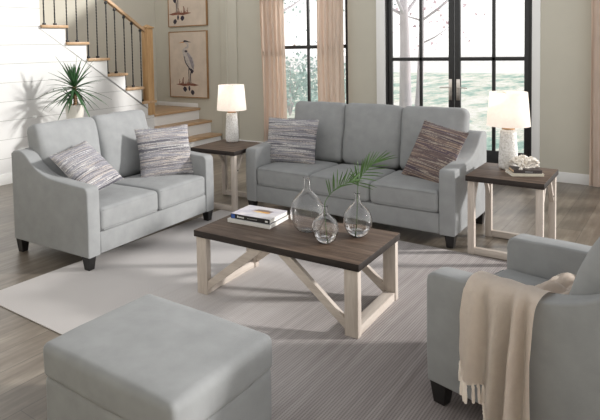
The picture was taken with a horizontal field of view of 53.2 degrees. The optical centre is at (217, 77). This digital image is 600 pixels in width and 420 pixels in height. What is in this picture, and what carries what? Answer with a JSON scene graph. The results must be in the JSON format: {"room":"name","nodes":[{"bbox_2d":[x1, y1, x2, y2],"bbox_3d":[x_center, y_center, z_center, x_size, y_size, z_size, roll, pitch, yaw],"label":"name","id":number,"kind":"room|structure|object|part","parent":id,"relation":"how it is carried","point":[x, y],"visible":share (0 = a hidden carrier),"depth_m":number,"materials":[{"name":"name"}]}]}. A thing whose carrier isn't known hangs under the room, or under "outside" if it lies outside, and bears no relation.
{"room":"living room","nodes":[
{"label":"living room","id":0,"kind":"room"},
{"bbox_2d":[65,104,83,118],"bbox_3d":[-1.902,0.464,7.838,0.244,0.217,0.244,1,4,39],"label":"pot","id":1,"kind":"object","parent":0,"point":[76,110],"depth_m":7.74,"materials":[{"name":"beige ceramic"}]},
{"bbox_2d":[0,0,154,174],"bbox_3d":[-3.430,0.108,6.783,0.120,2.640,7.400,1,4,39],"label":"wall","id":2,"kind":"structure","parent":0,"point":[28,53],"depth_m":7.86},
{"bbox_2d":[0,173,12,185],"bbox_3d":[-3.349,1.357,6.806,0.016,0.140,7.400,1,4,39],"label":"baseboard","id":3,"kind":"structure","parent":2,"relation":"attached to","point":[5,179],"depth_m":7.58,"materials":[{"name":"white paint"}]},
{"bbox_2d":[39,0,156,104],"bbox_3d":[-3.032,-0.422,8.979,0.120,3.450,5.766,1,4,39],"label":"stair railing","id":4,"kind":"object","parent":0,"point":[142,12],"depth_m":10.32,"materials":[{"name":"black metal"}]},
{"bbox_2d":[0,152,599,419],"bbox_3d":[0.148,1.501,4.831,12.200,0.100,8.716,1,4,39],"label":"floor","id":5,"kind":"structure","parent":0,"point":[23,393],"depth_m":5.07,"materials":[{"name":"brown wood"}]},
{"bbox_2d":[11,109,213,270],"bbox_3d":[-0.891,0.902,5.393,0.941,1.085,1.625,1,4,36],"label":"loveseat","id":6,"kind":"object","parent":5,"relation":"on","point":[54,210],"visible":0.82,"depth_m":4.99,"materials":[{"name":"grey fabric"}]},
{"bbox_3d":[-1.666,1.424,5.047,0.079,0.113,0.079,1,4,36],"label":"leg","id":7,"kind":"part","parent":6,"relation":"part of","materials":[{"name":"black wood"}]},
{"bbox_3d":[-1.329,0.991,4.794,0.936,0.763,0.132,1,4,36],"label":"arm","id":8,"kind":"part","parent":6,"relation":"part of","materials":[{"name":"grey fabric"}]},
{"bbox_2d":[27,117,100,178],"bbox_3d":[-1.353,0.702,5.291,0.271,0.656,0.707,-11,-4,36],"label":"cushion","id":9,"kind":"object","parent":6,"relation":"on","point":[46,139],"depth_m":5.13,"materials":[{"name":"grey fabric"}]},
{"bbox_2d":[49,140,123,190],"bbox_3d":[-1.095,0.752,4.937,0.400,0.392,0.475,1,4,33],"label":"throw pillow","id":10,"kind":"object","parent":6,"relation":"on","point":[82,162],"visible":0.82,"depth_m":4.87,"materials":[{"name":"grey fabric"}]},
{"bbox_3d":[-0.994,1.430,4.561,0.079,0.104,0.079,1,4,36],"label":"leg","id":11,"kind":"part","parent":6,"relation":"part of","materials":[{"name":"black wood"}]},
{"bbox_2d":[91,109,147,177],"bbox_3d":[-0.954,0.662,5.844,0.276,0.656,0.700,-11,-4,36],"label":"cushion","id":12,"kind":"object","parent":6,"relation":"on","point":[117,140],"depth_m":5.69,"materials":[{"name":"grey fabric"}]},
{"bbox_2d":[99,184,157,230],"bbox_3d":[-0.971,1.087,5.043,0.656,0.220,0.682,1,4,36],"label":"seat cushion","id":13,"kind":"object","parent":6,"relation":"on","point":[121,206],"depth_m":4.89,"materials":[{"name":"grey fabric"}]},
{"bbox_2d":[112,174,204,209],"bbox_3d":[-0.573,1.048,5.595,0.654,0.221,0.681,1,4,36],"label":"seat cushion","id":14,"kind":"object","parent":6,"relation":"on","point":[174,192],"depth_m":5.42,"materials":[{"name":"grey fabric"}]},
{"bbox_2d":[134,124,192,177],"bbox_3d":[-0.514,0.720,5.727,0.545,0.505,0.209,-3,3,-25],"label":"throw pillow","id":15,"kind":"object","parent":6,"relation":"on","point":[163,151],"visible":0.88,"depth_m":5.67,"materials":[{"name":"grey fabric"}]},
{"bbox_3d":[-0.455,0.908,6.001,0.936,0.763,0.132,1,4,36],"label":"arm","id":16,"kind":"part","parent":6,"relation":"part of","materials":[{"name":"grey fabric"}]},
{"bbox_3d":[-0.100,1.345,5.794,0.079,0.104,0.079,1,4,36],"label":"leg","id":17,"kind":"part","parent":6,"relation":"part of","materials":[{"name":"black wood"}]},
{"bbox_2d":[40,25,221,150],"bbox_3d":[-1.565,0.218,9.446,1.590,2.055,3.264,1,4,39],"label":"staircase","id":18,"kind":"structure","parent":5,"relation":"on","point":[172,114],"depth_m":9.77,"materials":[{"name":"white paint"}]},
{"bbox_2d":[42,0,154,114],"bbox_3d":[-1.784,-0.656,8.767,0.164,2.632,2.192,1,4,39],"label":"stair railing","id":19,"kind":"object","parent":18,"relation":"attached to","point":[146,31],"visible":0.92,"depth_m":9.46,"materials":[{"name":"brown wood"}]},
{"bbox_3d":[-1.844,-1.321,8.677,0.068,1.292,2.050,1,4,39],"label":"handrail","id":20,"kind":"part","parent":19,"relation":"part of","materials":[{"name":"brown wood"}]},
{"bbox_3d":[-1.134,-0.132,9.584,0.164,1.470,0.164,1,4,39],"label":"newel post","id":21,"kind":"part","parent":19,"relation":"part of","materials":[{"name":"brown wood"}]},
{"bbox_3d":[-0.754,0.488,10.902,1.028,0.073,0.011,1,4,39],"label":"skirting","id":22,"kind":"part","parent":18,"relation":"part of","materials":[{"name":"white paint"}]},
{"bbox_2d":[43,294,271,419],"bbox_3d":[-0.248,1.331,2.515,0.774,0.500,0.656,1,4,38],"label":"ottoman","id":23,"kind":"object","parent":5,"relation":"on","point":[149,357],"visible":1,"depth_m":2.36,"materials":[{"name":"grey fabric"}]},
{"bbox_2d":[0,209,506,419],"bbox_3d":[0.963,1.483,3.780,4.450,0.008,2.772,1,4,39],"label":"area rug","id":24,"kind":"object","parent":5,"relation":"on","point":[319,372],"visible":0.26,"depth_m":3.83,"materials":[{"name":"grey carpet"}]},
{"bbox_2d":[191,139,260,211],"bbox_3d":[0.123,1.045,6.420,0.561,0.628,0.626,1,4,35],"label":"end table","id":25,"kind":"object","parent":24,"relation":"on","point":[223,148],"visible":0.53,"depth_m":6.19,"materials":[{"name":"brown wood"}]},
{"bbox_3d":[0.077,1.049,6.779,0.050,0.584,0.050,1,4,35],"label":"leg","id":26,"kind":"part","parent":25,"relation":"part of","materials":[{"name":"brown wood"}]},
{"bbox_2d":[217,84,246,142],"bbox_3d":[0.156,0.399,6.611,0.332,0.640,0.332,1,4,39],"label":"table lamp","id":27,"kind":"object","parent":25,"relation":"on","point":[231,97],"visible":1,"depth_m":6.51,"materials":[{"name":"white fabric"}]},
{"bbox_3d":[0.152,0.219,6.602,0.332,0.280,0.332,1,4,39],"label":"lamp shade","id":28,"kind":"part","parent":27,"relation":"part of","materials":[{"name":"white fabric"}]},
{"bbox_3d":[0.170,1.085,6.062,0.050,0.584,0.050,1,4,35],"label":"leg","id":29,"kind":"part","parent":25,"relation":"part of","materials":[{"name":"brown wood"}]},
{"bbox_2d":[194,214,399,338],"bbox_3d":[0.524,1.257,3.993,1.202,0.442,0.685,1,4,36],"label":"coffee table","id":30,"kind":"object","parent":24,"relation":"on","point":[347,252],"visible":0.93,"depth_m":3.78,"materials":[{"name":"brown wood"}]},
{"bbox_3d":[-0.096,1.289,4.073,0.085,0.398,0.050,1,4,36],"label":"leg","id":31,"kind":"part","parent":30,"relation":"part of","materials":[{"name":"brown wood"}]},
{"bbox_3d":[0.266,1.255,4.564,0.085,0.398,0.050,1,4,36],"label":"leg","id":32,"kind":"part","parent":30,"relation":"part of","materials":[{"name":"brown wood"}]},
{"bbox_2d":[227,215,288,228],"bbox_3d":[0.292,1.014,4.250,0.345,0.026,0.286,1,4,34],"label":"book","id":33,"kind":"object","parent":30,"relation":"on","point":[232,220],"visible":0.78,"depth_m":4.14,"materials":[{"name":"white paper"}]},
{"bbox_2d":[231,205,286,224],"bbox_3d":[0.298,0.983,4.249,0.322,0.034,0.262,1,4,35],"label":"book","id":34,"kind":"object","parent":33,"relation":"on","point":[258,214],"visible":1,"depth_m":4.20,"materials":[{"name":"white paper"}]},
{"bbox_2d":[290,176,322,232],"bbox_3d":[0.604,0.851,3.980,0.233,0.365,0.233,1,4,39],"label":"glass vase","id":35,"kind":"object","parent":30,"relation":"on","point":[306,206],"visible":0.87,"depth_m":3.90,"materials":[{"name":"clear glass"}]},
{"bbox_2d":[312,204,338,243],"bbox_3d":[0.680,0.925,3.742,0.168,0.239,0.168,1,4,39],"label":"glass vase","id":36,"kind":"object","parent":30,"relation":"on","point":[325,228],"visible":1,"depth_m":3.69,"materials":[{"name":"clear glass"}]},
{"bbox_2d":[324,169,360,205],"bbox_3d":[0.820,0.808,3.767,0.300,0.454,0.079,-2,3,-17],"label":"frond","id":37,"kind":"object","parent":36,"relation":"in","point":[358,174],"visible":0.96,"depth_m":3.75,"materials":[{"name":"green plant"}]},
{"bbox_3d":[0.783,1.303,3.424,0.085,0.398,0.050,1,4,36],"label":"leg","id":38,"kind":"part","parent":30,"relation":"part of","materials":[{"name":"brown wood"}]},
{"bbox_2d":[343,192,372,237],"bbox_3d":[0.913,0.891,3.854,0.188,0.286,0.188,1,4,39],"label":"glass vase","id":39,"kind":"object","parent":30,"relation":"on","point":[357,219],"visible":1,"depth_m":3.79,"materials":[{"name":"clear glass"}]},
{"bbox_2d":[350,150,397,192],"bbox_3d":[1.015,0.751,3.870,0.334,0.547,0.092,-2,3,-9],"label":"frond","id":40,"kind":"object","parent":39,"relation":"in","point":[379,159],"visible":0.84,"depth_m":3.87,"materials":[{"name":"green plant"}]},
{"bbox_3d":[1.146,1.269,3.915,0.085,0.398,0.050,1,4,36],"label":"leg","id":41,"kind":"part","parent":30,"relation":"part of","materials":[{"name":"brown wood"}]},
{"bbox_2d":[427,234,599,419],"bbox_3d":[1.615,0.986,2.656,0.885,1.072,0.968,-4,4,-37],"label":"armchair","id":42,"kind":"object","parent":24,"relation":"on","point":[564,364],"visible":0.7,"depth_m":2.37,"materials":[{"name":"grey fabric"}]},
{"bbox_3d":[1.058,1.477,2.782,0.079,0.104,0.079,-4,4,-37],"label":"leg","id":43,"kind":"part","parent":42,"relation":"part of","materials":[{"name":"black wood"}]},
{"bbox_2d":[458,271,575,419],"bbox_3d":[1.463,1.186,2.671,0.920,0.676,0.325,-4,4,-37],"label":"throw blanket","id":44,"kind":"object","parent":42,"relation":"on","point":[496,316],"visible":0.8,"depth_m":2.44,"materials":[{"name":"beige fabric"}]},
{"bbox_2d":[495,269,547,285],"bbox_3d":[1.527,1.149,2.787,0.620,0.218,0.662,-4,4,-37],"label":"seat cushion","id":45,"kind":"object","parent":42,"relation":"on","point":[533,277],"depth_m":3.08,"materials":[{"name":"grey fabric"}]},
{"bbox_3d":[1.912,1.017,2.891,0.132,0.763,0.942,-4,4,-37],"label":"arm","id":46,"kind":"part","parent":42,"relation":"part of","materials":[{"name":"grey fabric"}]},
{"bbox_2d":[569,237,599,294],"bbox_3d":[1.771,0.778,2.438,0.646,0.661,0.337,-4,28,-37],"label":"cushion","id":47,"kind":"object","parent":42,"relation":"on","point":[587,279],"depth_m":2.33,"materials":[{"name":"grey fabric"}]},
{"bbox_2d":[246,101,486,247],"bbox_3d":[1.397,0.827,5.802,2.104,1.086,0.951,1,4,39],"label":"sofa","id":48,"kind":"object","parent":5,"relation":"on","point":[346,133],"visible":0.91,"depth_m":5.67,"materials":[{"name":"grey fabric"}]},
{"bbox_3d":[0.367,1.317,6.134,0.079,0.104,0.079,1,4,39],"label":"leg","id":49,"kind":"part","parent":48,"relation":"part of","materials":[{"name":"black wood"}]},
{"bbox_3d":[0.633,0.861,6.426,0.132,0.763,0.946,1,4,39],"label":"arm","id":50,"kind":"part","parent":48,"relation":"part of","materials":[{"name":"grey fabric"}]},
{"bbox_2d":[267,117,318,163],"bbox_3d":[0.771,0.663,6.202,0.560,0.485,0.204,0,3,29],"label":"throw pillow","id":51,"kind":"object","parent":48,"relation":"on","point":[292,141],"visible":0.87,"depth_m":6.14,"materials":[{"name":"grey fabric"}]},
{"bbox_2d":[257,160,337,191],"bbox_3d":[0.833,0.990,6.085,0.615,0.217,0.661,1,4,39],"label":"seat cushion","id":52,"kind":"object","parent":48,"relation":"on","point":[274,176],"depth_m":5.90,"materials":[{"name":"grey fabric"}]},
{"bbox_2d":[295,101,346,162],"bbox_3d":[1.118,0.584,6.427,0.634,0.656,0.276,1,-6,39],"label":"cushion","id":53,"kind":"object","parent":48,"relation":"on","point":[332,116],"depth_m":6.24,"materials":[{"name":"grey fabric"}]},
{"bbox_2d":[310,164,394,201],"bbox_3d":[1.310,1.001,5.699,0.616,0.221,0.663,1,4,39],"label":"seat cushion","id":54,"kind":"object","parent":48,"relation":"on","point":[318,179],"depth_m":5.53,"materials":[{"name":"grey fabric"}]},
{"bbox_2d":[342,103,403,168],"bbox_3d":[1.591,0.593,6.039,0.640,0.659,0.274,1,-6,39],"label":"cushion","id":55,"kind":"object","parent":48,"relation":"on","point":[379,128],"depth_m":5.92,"materials":[{"name":"grey fabric"}]},
{"bbox_3d":[1.655,0.856,6.122,1.844,0.757,0.128,1,4,39],"label":"frame","id":56,"kind":"part","parent":48,"relation":"part of","materials":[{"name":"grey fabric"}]},
{"bbox_2d":[370,170,438,212],"bbox_3d":[1.787,1.010,5.314,0.612,0.220,0.665,1,4,39],"label":"seat cushion","id":57,"kind":"object","parent":48,"relation":"on","point":[395,191],"depth_m":5.10,"materials":[{"name":"grey fabric"}]},
{"bbox_2d":[400,106,469,169],"bbox_3d":[2.068,0.602,5.654,0.635,0.655,0.269,1,-6,39],"label":"cushion","id":58,"kind":"object","parent":48,"relation":"on","point":[412,118],"depth_m":5.64,"materials":[{"name":"grey fabric"}]},
{"bbox_2d":[402,120,468,182],"bbox_3d":[1.941,0.686,5.295,0.259,0.570,0.546,-3,4,-31],"label":"throw pillow","id":59,"kind":"object","parent":48,"relation":"on","point":[435,147],"visible":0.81,"depth_m":5.24,"materials":[{"name":"fabric"}]},
{"bbox_3d":[1.925,1.347,4.874,0.079,0.104,0.079,1,4,39],"label":"leg","id":60,"kind":"part","parent":48,"relation":"part of","materials":[{"name":"black wood"}]},
{"bbox_3d":[2.166,0.891,5.186,0.132,0.763,0.946,1,4,39],"label":"arm","id":61,"kind":"part","parent":48,"relation":"part of","materials":[{"name":"grey fabric"}]},
{"bbox_3d":[2.453,1.305,5.526,0.079,0.113,0.079,1,4,39],"label":"leg","id":62,"kind":"part","parent":48,"relation":"part of","materials":[{"name":"black wood"}]},
{"bbox_2d":[465,162,558,259],"bbox_3d":[2.393,1.083,4.791,0.561,0.637,0.626,1,4,38],"label":"end table","id":63,"kind":"object","parent":5,"relation":"on","point":[489,174],"visible":0.83,"depth_m":4.71,"materials":[{"name":"brown wood"}]},
{"bbox_3d":[2.036,1.116,4.733,0.050,0.593,0.050,1,4,38],"label":"leg","id":64,"kind":"part","parent":63,"relation":"part of","materials":[{"name":"white wood"}]},
{"bbox_3d":[2.368,1.086,5.153,0.050,0.593,0.050,1,4,38],"label":"leg","id":65,"kind":"part","parent":63,"relation":"part of","materials":[{"name":"white wood"}]},
{"bbox_2d":[486,91,530,168],"bbox_3d":[2.416,0.437,4.905,0.332,0.640,0.332,1,4,39],"label":"table lamp","id":66,"kind":"object","parent":63,"relation":"on","point":[508,111],"visible":0.95,"depth_m":4.81,"materials":[{"name":"white fabric"}]},
{"bbox_3d":[2.412,0.257,4.896,0.332,0.280,0.332,1,4,39],"label":"lamp shade","id":67,"kind":"part","parent":66,"relation":"part of","materials":[{"name":"white fabric"}]},
{"bbox_2d":[505,169,543,176],"bbox_3d":[2.436,0.756,4.692,0.235,0.022,0.171,-1,3,9],"label":"book","id":68,"kind":"object","parent":63,"relation":"on","point":[508,171],"visible":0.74,"depth_m":4.62,"materials":[{"name":"white paper"}]},
{"bbox_2d":[509,166,541,173],"bbox_3d":[2.443,0.732,4.691,0.205,0.026,0.157,-1,3,12],"label":"book","id":69,"kind":"object","parent":68,"relation":"on","point":[515,169],"visible":0.94,"depth_m":4.63,"materials":[{"name":"grey paper"}]},
{"bbox_2d":[509,155,539,169],"bbox_3d":[2.450,0.666,4.706,0.215,0.103,0.199,-2,3,-5],"label":"coral","id":70,"kind":"object","parent":69,"relation":"on","point":[522,161],"visible":1,"depth_m":4.66},
{"bbox_3d":[2.418,1.123,4.431,0.050,0.593,0.050,1,4,38],"label":"leg","id":71,"kind":"part","parent":63,"relation":"part of","materials":[{"name":"white wood"}]},
{"bbox_3d":[2.750,1.093,4.851,0.050,0.593,0.050,1,4,38],"label":"leg","id":72,"kind":"part","parent":63,"relation":"part of","materials":[{"name":"white wood"}]},
{"bbox_2d":[155,0,590,174],"bbox_3d":[2.286,-0.517,8.476,9.020,3.450,0.150,1,4,39],"label":"wall","id":73,"kind":"structure","parent":0,"point":[565,25],"depth_m":8.46,"materials":[{"name":"beige paint"}]},
{"bbox_2d":[168,0,207,26],"bbox_3d":[-0.556,-1.524,10.581,0.927,1.200,0.044,1,4,39],"label":"framed picture","id":74,"kind":"object","parent":73,"relation":"attached to","point":[181,13],"visible":1,"depth_m":10.58,"materials":[{"name":"beige paper"}]},
{"bbox_2d":[168,30,208,98],"bbox_3d":[-0.531,-0.241,10.652,0.915,1.200,0.044,1,4,39],"label":"framed picture","id":75,"kind":"object","parent":73,"relation":"attached to","point":[188,50],"visible":1,"depth_m":10.62,"materials":[{"name":"beige paper"}]},
{"bbox_2d":[220,0,239,138],"bbox_3d":[0.185,-0.552,10.047,0.345,3.450,0.050,1,4,39],"label":"trim","id":76,"kind":"structure","parent":73,"relation":"attached to","point":[228,8],"depth_m":10.03,"materials":[{"name":"beige paint"}]},
{"bbox_2d":[285,0,347,103],"bbox_3d":[1.395,-0.281,9.144,1.460,2.170,0.120,1,4,39],"label":"window","id":77,"kind":"structure","parent":73,"relation":"in","point":[308,46],"depth_m":9.12,"materials":[{"name":"black metal"}]},
{"bbox_3d":[1.404,-0.477,9.151,1.280,0.054,0.056,1,4,39],"label":"meeting rail","id":78,"kind":"part","parent":77,"relation":"part of","materials":[{"name":"black metal"}]},
{"bbox_2d":[239,139,588,184],"bbox_3d":[2.945,1.161,7.955,7.290,0.125,0.016,1,4,39],"label":"baseboard","id":79,"kind":"structure","parent":73,"relation":"attached to","point":[564,177],"depth_m":6.95,"materials":[{"name":"white paint"}]},
{"bbox_2d":[385,0,531,162],"bbox_3d":[3.117,-0.024,7.781,1.860,2.500,0.138,1,4,39],"label":"door","id":80,"kind":"structure","parent":73,"relation":"in","point":[454,57],"depth_m":7.73,"materials":[{"name":"black metal"}]},
{"bbox_3d":[3.021,0.157,7.820,0.148,0.280,0.058,1,4,39],"label":"handle","id":81,"kind":"part","parent":80,"relation":"part of","materials":[{"name":"silver metal"}]},
{"bbox_3d":[3.179,0.160,7.692,0.148,0.280,0.058,1,4,39],"label":"handle","id":82,"kind":"part","parent":80,"relation":"part of","materials":[{"name":"silver metal"}]},
{"bbox_2d":[376,0,540,167],"bbox_3d":[3.104,-0.074,7.798,2.078,2.600,0.122,1,4,39],"label":"trim","id":83,"kind":"structure","parent":73,"relation":"attached to","point":[380,4],"depth_m":7.17,"materials":[{"name":"white paint"}]},
{"bbox_3d":[1.289,-1.449,9.033,1.844,0.038,0.137,1,4,39],"label":"curtain rod","id":84,"kind":"object","parent":73,"relation":"attached to","visible":0},
{"bbox_2d":[259,0,286,141],"bbox_3d":[0.886,-0.148,9.394,0.480,2.640,0.086,1,4,39],"label":"curtain","id":85,"kind":"object","parent":84,"relation":"hanging from","point":[271,11],"visible":0.88,"depth_m":9.38,"materials":[{"name":"beige fabric"}]},
{"bbox_2d":[317,0,344,102],"bbox_3d":[1.680,-0.132,8.752,0.466,2.640,0.077,1,4,39],"label":"curtain","id":86,"kind":"object","parent":84,"relation":"hanging from","point":[330,34],"visible":0.66,"depth_m":8.74,"materials":[{"name":"beige fabric"}]},
{"bbox_3d":[4.898,-1.378,6.110,2.034,0.038,0.142,1,4,39],"label":"curtain rod","id":87,"kind":"object","parent":73,"relation":"attached to","visible":0},
{"bbox_2d":[589,0,599,186],"bbox_3d":[4.421,-0.078,6.525,0.521,2.640,0.077,1,4,39],"label":"curtain","id":88,"kind":"object","parent":87,"relation":"hanging from","point":[594,153],"visible":1,"depth_m":6.67,"materials":[{"name":"beige fabric"}]},
{"label":"outside","id":89,"kind":"structure","parent":0,"visible":0},
{"bbox_2d":[285,54,523,73],"bbox_3d":[8.662,-1.814,66.326,120.000,0.185,46.000,1,4,39],"label":"gravel","id":90,"kind":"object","parent":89,"point":[510,67],"visible":0.14,"depth_m":44.16,"materials":[{"name":"white"}]},
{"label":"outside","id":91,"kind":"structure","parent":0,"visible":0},
{"bbox_2d":[286,71,523,152],"bbox_3d":[-2.269,0.392,29.010,80.000,0.190,25.884,1,4,39],"label":"water","id":92,"kind":"structure","parent":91,"point":[475,98],"depth_m":20.77,"materials":[{"name":"teal liquid"}]},
{"bbox_2d":[284,0,316,37],"bbox_3d":[1.627,-2.253,16.569,3.338,6.243,3.216,-2,3,-21],"label":"tree","id":93,"kind":"object","parent":92,"relation":"on","point":[292,5],"visible":0.23,"depth_m":16.91,"materials":[{"name":"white plant"}]},
{"bbox_2d":[285,41,316,115],"bbox_3d":[1.807,-0.029,14.627,3.116,1.984,2.824,1,4,39],"label":"shrub","id":94,"kind":"object","parent":92,"relation":"on","point":[288,73],"visible":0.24,"depth_m":14.55,"materials":[{"name":"green plant"}]},
{"bbox_2d":[286,51,393,105],"bbox_3d":[2.838,0.093,13.807,3.106,1.781,2.834,1,4,39],"label":"shrub","id":95,"kind":"object","parent":92,"relation":"on","point":[313,76],"visible":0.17,"depth_m":13.75,"materials":[{"name":"green plant"}]},
{"bbox_2d":[343,0,416,107],"bbox_3d":[4.259,-2.035,13.522,3.296,6.003,3.686,1,4,39],"label":"tree","id":96,"kind":"object","parent":92,"relation":"on","point":[405,99],"visible":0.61,"depth_m":13.76,"materials":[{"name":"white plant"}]},
{"bbox_2d":[393,0,486,105],"bbox_3d":[5.369,-2.082,14.916,2.853,5.901,3.228,-2,3,-20],"label":"tree","id":97,"kind":"object","parent":92,"relation":"on","point":[417,98],"visible":0.59,"depth_m":15.26,"materials":[{"name":"grey plant"}]},
{"bbox_3d":[-1.890,0.955,7.864,0.320,0.765,0.320,1,4,39],"label":"plant stand","id":98,"kind":"object","parent":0,"visible":0},
{"bbox_2d":[36,56,111,119],"bbox_3d":[-1.880,0.166,7.785,0.901,0.919,0.842,1,4,39],"label":"yucca","id":99,"kind":"object","parent":98,"relation":"on","point":[75,110],"visible":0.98,"depth_m":7.76,"materials":[{"name":"green plant"}]}
]}

